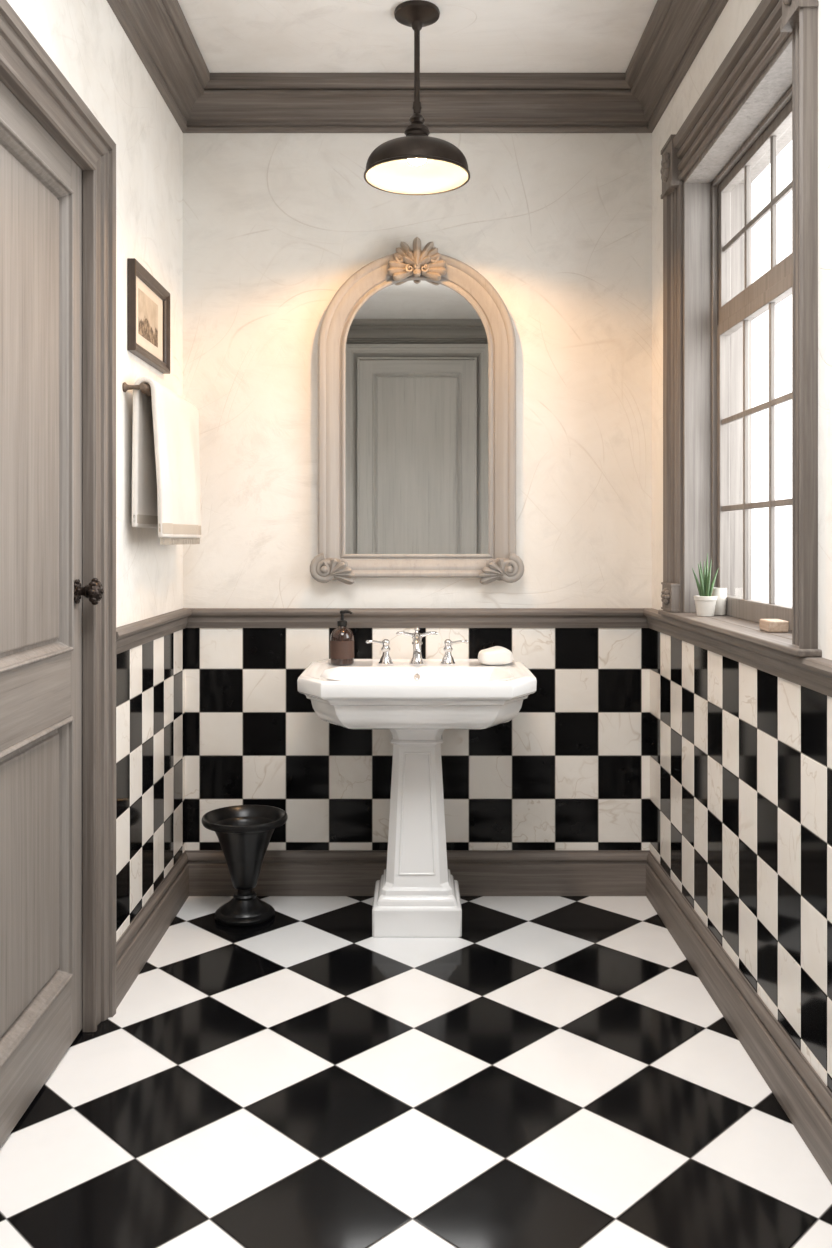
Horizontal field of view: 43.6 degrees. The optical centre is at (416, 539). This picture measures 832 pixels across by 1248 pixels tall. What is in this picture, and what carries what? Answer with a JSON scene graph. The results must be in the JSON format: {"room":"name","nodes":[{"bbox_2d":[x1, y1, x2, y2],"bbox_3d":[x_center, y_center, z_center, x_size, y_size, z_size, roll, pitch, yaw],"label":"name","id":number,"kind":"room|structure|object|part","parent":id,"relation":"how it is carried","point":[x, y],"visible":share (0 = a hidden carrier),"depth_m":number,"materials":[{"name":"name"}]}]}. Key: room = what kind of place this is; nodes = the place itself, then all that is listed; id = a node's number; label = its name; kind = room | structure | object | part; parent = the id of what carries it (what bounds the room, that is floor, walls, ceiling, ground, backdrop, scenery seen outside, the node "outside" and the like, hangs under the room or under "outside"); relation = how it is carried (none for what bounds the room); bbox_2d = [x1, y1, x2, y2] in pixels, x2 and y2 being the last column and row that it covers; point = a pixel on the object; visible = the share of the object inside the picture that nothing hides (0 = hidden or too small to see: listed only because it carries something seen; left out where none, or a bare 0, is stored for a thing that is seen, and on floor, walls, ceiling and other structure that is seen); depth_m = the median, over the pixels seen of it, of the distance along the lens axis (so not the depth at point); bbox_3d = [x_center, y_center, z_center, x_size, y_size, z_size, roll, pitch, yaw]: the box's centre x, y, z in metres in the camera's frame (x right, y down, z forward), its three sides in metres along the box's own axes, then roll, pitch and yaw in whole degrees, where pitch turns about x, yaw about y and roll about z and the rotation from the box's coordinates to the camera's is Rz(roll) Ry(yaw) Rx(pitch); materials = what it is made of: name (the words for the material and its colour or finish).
{"room":"bathroom","nodes":[
{"label":"bathroom","id":0,"kind":"room"},
{"bbox_2d":[7,0,184,941],"bbox_3d":[-0.899,-0.170,1.643,0.202,2.780,3.886,0,0,0],"label":"wall","id":1,"kind":"structure","parent":0,"point":[86,41],"depth_m":2.99,"materials":[{"name":"beige paint"}]},
{"bbox_2d":[0,0,115,1147],"bbox_3d":[-0.818,0.099,2.197,0.115,2.241,0.969,0,0,0],"label":"door","id":2,"kind":"structure","parent":1,"relation":"in","point":[58,162],"depth_m":2.38,"materials":[{"name":"grey wood"}]},
{"bbox_3d":[-0.848,0.138,2.200,0.054,2.148,0.820,0,0,0],"label":"panel","id":3,"kind":"part","parent":2,"relation":"part of","materials":[{"name":"grey wood"}]},
{"bbox_3d":[-0.825,0.125,2.525,0.010,0.059,0.052,0,0,0],"label":"rose plate","id":4,"kind":"part","parent":2,"relation":"part of","materials":[{"name":"brown metal"}]},
{"bbox_3d":[-0.791,0.125,2.525,0.062,0.065,0.066,0,0,0],"label":"knob","id":5,"kind":"part","parent":2,"relation":"part of","materials":[{"name":"brown metal"}]},
{"bbox_2d":[122,382,150,396],"bbox_3d":[-0.772,-0.420,3.160,0.070,0.030,0.636,0,0,0],"label":"towel bar","id":6,"kind":"object","parent":1,"relation":"attached to","point":[145,388],"visible":0.45,"depth_m":2.85,"materials":[{"name":"brown metal"}]},
{"bbox_3d":[-0.782,-0.420,2.860,0.050,0.028,0.028,0,0,0],"label":"wall post","id":7,"kind":"part","parent":6,"relation":"part of","materials":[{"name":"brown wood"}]},
{"bbox_3d":[-0.752,-0.420,3.160,0.030,0.030,0.636,0,0,0],"label":"rod","id":8,"kind":"part","parent":6,"relation":"part of","materials":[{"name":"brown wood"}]},
{"bbox_2d":[132,377,200,544],"bbox_3d":[-0.740,-0.219,3.151,0.104,0.465,0.574,0,0,0],"label":"hand towel","id":9,"kind":"object","parent":6,"relation":"hanging from","point":[166,496],"visible":0.98,"depth_m":3.01,"materials":[{"name":"fabric"}]},
{"bbox_2d":[127,258,169,373],"bbox_3d":[-0.794,-0.656,3.100,0.023,0.256,0.410,0,0,0],"label":"picture frame","id":10,"kind":"object","parent":1,"relation":"attached to","point":[148,301],"visible":1,"depth_m":3.08,"materials":[{"name":"wood"}]},
{"bbox_2d":[138,288,157,346],"bbox_3d":[-0.800,-0.659,3.100,0.002,0.130,0.218,0,0,0],"label":"picture","id":11,"kind":"object","parent":10,"relation":"attached to","point":[147,302],"depth_m":3.09},
{"bbox_2d":[116,850,188,1008],"bbox_3d":[-0.794,1.143,3.133,0.026,0.152,0.906,0,0,0],"label":"baseboard","id":12,"kind":"structure","parent":1,"relation":"attached to","point":[135,946],"depth_m":3.05,"materials":[{"name":"beige wood"}]},
{"bbox_2d":[116,608,191,653],"bbox_3d":[-0.787,0.269,3.133,0.039,0.067,0.906,0,0,0],"label":"trim","id":13,"kind":"structure","parent":1,"relation":"attached to","point":[132,635],"depth_m":3.04,"materials":[{"name":"grey wood"}]},
{"bbox_2d":[107,0,209,132],"bbox_3d":[-0.750,-1.481,1.643,0.115,0.156,3.886,0,0,0],"label":"trim","id":14,"kind":"structure","parent":1,"relation":"attached to","point":[159,31],"depth_m":3.13,"materials":[{"name":"grey wood"}]},
{"bbox_2d":[0,896,831,1247],"bbox_3d":[0.025,1.260,1.635,2.050,0.080,4.170,0,0,0],"label":"floor","id":15,"kind":"structure","parent":0,"point":[555,1071],"depth_m":2.28,"materials":[{"name":"tile"}]},
{"bbox_2d":[202,805,287,927],"bbox_3d":[-0.557,1.055,3.366,0.275,0.330,0.275,0,0,0],"label":"urn","id":16,"kind":"object","parent":15,"relation":"on","point":[244,833],"visible":1,"depth_m":3.32,"materials":[{"name":"black metal"}]},
{"bbox_2d":[297,627,536,936],"bbox_3d":[0.000,0.755,3.286,0.721,0.928,0.576,0,0,0],"label":"pedestal sink","id":17,"kind":"object","parent":15,"relation":"on","point":[416,698],"visible":0.99,"depth_m":3.22,"materials":[{"name":"white ceramic"}]},
{"bbox_2d":[330,610,353,664],"bbox_3d":[-0.250,0.324,3.475,0.080,0.181,0.080,0,0,0],"label":"soap dispenser","id":18,"kind":"object","parent":17,"relation":"on","point":[342,637],"visible":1,"depth_m":3.44,"materials":[{"name":"brown glass"}]},
{"bbox_3d":[-0.138,0.344,3.480,0.071,0.021,0.014,0,0,-9],"label":"lever","id":19,"kind":"part","parent":17,"relation":"part of","materials":[{"name":"silver metal"}]},
{"bbox_3d":[-0.104,0.374,3.485,0.052,0.085,0.052,0,0,0],"label":"tap handle","id":20,"kind":"part","parent":17,"relation":"part of","materials":[{"name":"silver metal"}]},
{"bbox_3d":[0.016,0.354,3.445,0.126,0.126,0.141,0,0,-29],"label":"spout","id":21,"kind":"part","parent":17,"relation":"part of","materials":[{"name":"silver metal"}]},
{"bbox_2d":[297,659,536,728],"bbox_3d":[0.000,0.485,3.286,0.721,0.154,0.576,0,0,0],"label":"basin","id":22,"kind":"object","parent":17,"relation":"in","point":[365,693],"depth_m":3.04,"materials":[{"name":"white ceramic"}]},
{"bbox_3d":[0.104,0.374,3.485,0.052,0.085,0.052,0,0,0],"label":"tap handle","id":23,"kind":"part","parent":17,"relation":"part of","materials":[{"name":"silver metal"}]},
{"bbox_3d":[0.138,0.344,3.480,0.071,0.021,0.014,0,0,9],"label":"lever","id":24,"kind":"part","parent":17,"relation":"part of","materials":[{"name":"silver metal"}]},
{"bbox_2d":[478,646,512,664],"bbox_3d":[0.262,0.385,3.470,0.116,0.060,0.075,0,0,-14],"label":"soap bar","id":25,"kind":"object","parent":17,"relation":"on","point":[496,655],"visible":1,"depth_m":3.44,"materials":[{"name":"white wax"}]},
{"bbox_2d":[183,133,651,849],"bbox_3d":[0.025,-0.170,3.641,2.050,2.780,0.130,0,0,0],"label":"wall","id":26,"kind":"structure","parent":0,"point":[559,225],"depth_m":3.59,"materials":[{"name":"beige paint"}]},
{"bbox_2d":[310,237,523,584],"bbox_3d":[0.000,-0.437,3.536,0.730,1.177,0.098,0,0,0],"label":"arched mirror","id":27,"kind":"object","parent":26,"relation":"attached to","point":[417,347],"visible":1,"depth_m":3.57,"materials":[{"name":"brown wood"}]},
{"bbox_2d":[346,280,487,553],"bbox_3d":[0.000,-0.423,3.579,0.500,0.950,0.010,0,0,0],"label":"mirror glass","id":28,"kind":"object","parent":27,"relation":"attached to","point":[417,350],"depth_m":3.57,"materials":[{"name":"silver mirror"}]},
{"bbox_2d":[184,73,650,132],"bbox_3d":[0.002,-1.481,3.529,1.617,0.156,0.115,0,0,0],"label":"trim","id":29,"kind":"structure","parent":26,"relation":"attached to","point":[229,102],"depth_m":3.54,"materials":[{"name":"beige wood"}]},
{"bbox_2d":[186,850,648,895],"bbox_3d":[0.002,1.143,3.573,1.617,0.152,0.026,0,0,0],"label":"baseboard","id":30,"kind":"structure","parent":26,"relation":"attached to","point":[283,872],"depth_m":3.56,"materials":[{"name":"beige wood"}]},
{"bbox_2d":[186,608,648,627],"bbox_3d":[0.002,0.269,3.567,1.617,0.067,0.039,0,0,0],"label":"trim","id":31,"kind":"structure","parent":26,"relation":"attached to","point":[199,617],"depth_m":3.56,"materials":[{"name":"beige wood"}]},
{"bbox_2d":[178,0,656,72],"bbox_3d":[0.025,-1.600,1.635,2.050,0.080,4.170,0,0,0],"label":"ceiling","id":32,"kind":"structure","parent":0,"point":[231,36],"depth_m":3.22,"materials":[{"name":"paint"}]},
{"bbox_2d":[364,0,469,194],"bbox_3d":[0.000,-1.315,3.070,0.314,0.490,0.314,0,0,0],"label":"pendant lamp","id":33,"kind":"object","parent":32,"relation":"hanging from","point":[415,163],"visible":1,"depth_m":3.06,"materials":[{"name":"brown metal"}]},
{"bbox_3d":[0.000,-1.118,3.070,0.314,0.096,0.314,0,0,0],"label":"lamp shade","id":34,"kind":"part","parent":33,"relation":"part of","materials":[{"name":"brown metal"}]},
{"bbox_3d":[0.000,-1.385,3.070,0.017,0.250,0.017,0,0,0],"label":"rod","id":35,"kind":"part","parent":33,"relation":"part of","materials":[{"name":"brown metal"}]},
{"bbox_3d":[0.000,-1.135,3.070,0.054,0.049,0.054,0,0,0],"label":"bulb","id":36,"kind":"part","parent":33,"relation":"part of","materials":[{"name":"white glass"}]},
{"bbox_2d":[650,0,831,1091],"bbox_3d":[0.905,-0.170,1.643,0.210,2.780,3.886,0,0,0],"label":"wall","id":37,"kind":"structure","parent":0,"point":[741,754],"depth_m":2.46,"materials":[{"name":"beige paint"}]},
{"bbox_2d":[625,0,727,132],"bbox_3d":[0.752,-1.481,1.643,0.115,0.156,3.886,0,0,0],"label":"trim","id":38,"kind":"structure","parent":37,"relation":"attached to","point":[675,31],"depth_m":3.13,"materials":[{"name":"beige wood"}]},
{"bbox_2d":[643,608,831,696],"bbox_3d":[0.790,0.269,1.643,0.039,0.067,3.886,0,0,0],"label":"trim","id":39,"kind":"structure","parent":37,"relation":"attached to","point":[813,673],"depth_m":2.42,"materials":[{"name":"beige wood"}]},
{"bbox_2d":[646,850,831,1183],"bbox_3d":[0.797,1.143,1.643,0.026,0.152,3.886,0,0,0],"label":"baseboard","id":40,"kind":"structure","parent":37,"relation":"attached to","point":[804,1097],"depth_m":2.44,"materials":[{"name":"beige wood"}]},
{"bbox_2d":[658,0,821,656],"bbox_3d":[0.883,-0.496,2.685,0.254,1.463,1.210,0,0,0],"label":"window","id":41,"kind":"structure","parent":37,"relation":"in","point":[762,98],"depth_m":2.89,"materials":[{"name":"beige wood"}]},
{"bbox_2d":[692,553,718,616],"bbox_3d":[0.835,0.129,2.995,0.071,0.182,0.075,0,0,0],"label":"potted succulent","id":42,"kind":"object","parent":41,"relation":"on","point":[705,603],"visible":1,"depth_m":2.98,"materials":[{"name":"white ceramic"}]},
{"bbox_2d":[694,595,716,616],"bbox_3d":[0.832,0.191,3.000,0.066,0.059,0.066,0,0,0],"label":"pot","id":43,"kind":"object","parent":42,"relation":"attached to","point":[705,604],"depth_m":2.98,"materials":[{"name":"white ceramic"}]},
{"bbox_2d":[712,588,726,615],"bbox_3d":[0.880,0.180,3.035,0.047,0.080,0.047,0,0,0],"label":"ceramic cup","id":44,"kind":"object","parent":41,"relation":"on","point":[721,593],"visible":0.82,"depth_m":3.02,"materials":[{"name":"white ceramic"}]},
{"bbox_3d":[0.886,0.228,2.685,0.248,0.015,1.210,0,0,0],"label":"sill","id":45,"kind":"part","parent":41,"relation":"part of","materials":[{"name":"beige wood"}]},
{"bbox_3d":[0.917,-0.212,2.675,0.030,0.865,0.922,0,0,0],"label":"sash","id":46,"kind":"part","parent":41,"relation":"part of","materials":[{"name":"brown wood"}]},
{"bbox_3d":[0.921,-0.861,2.675,0.030,0.432,0.922,0,0,0],"label":"sash","id":47,"kind":"part","parent":41,"relation":"part of","materials":[{"name":"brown wood"}]},
{"bbox_2d":[760,619,788,632],"bbox_3d":[0.858,0.206,2.500,0.048,0.028,0.072,0,0,0],"label":"wooden block","id":48,"kind":"object","parent":41,"relation":"on","point":[768,625],"visible":1,"depth_m":2.46,"materials":[{"name":"brown wood"}]}
]}

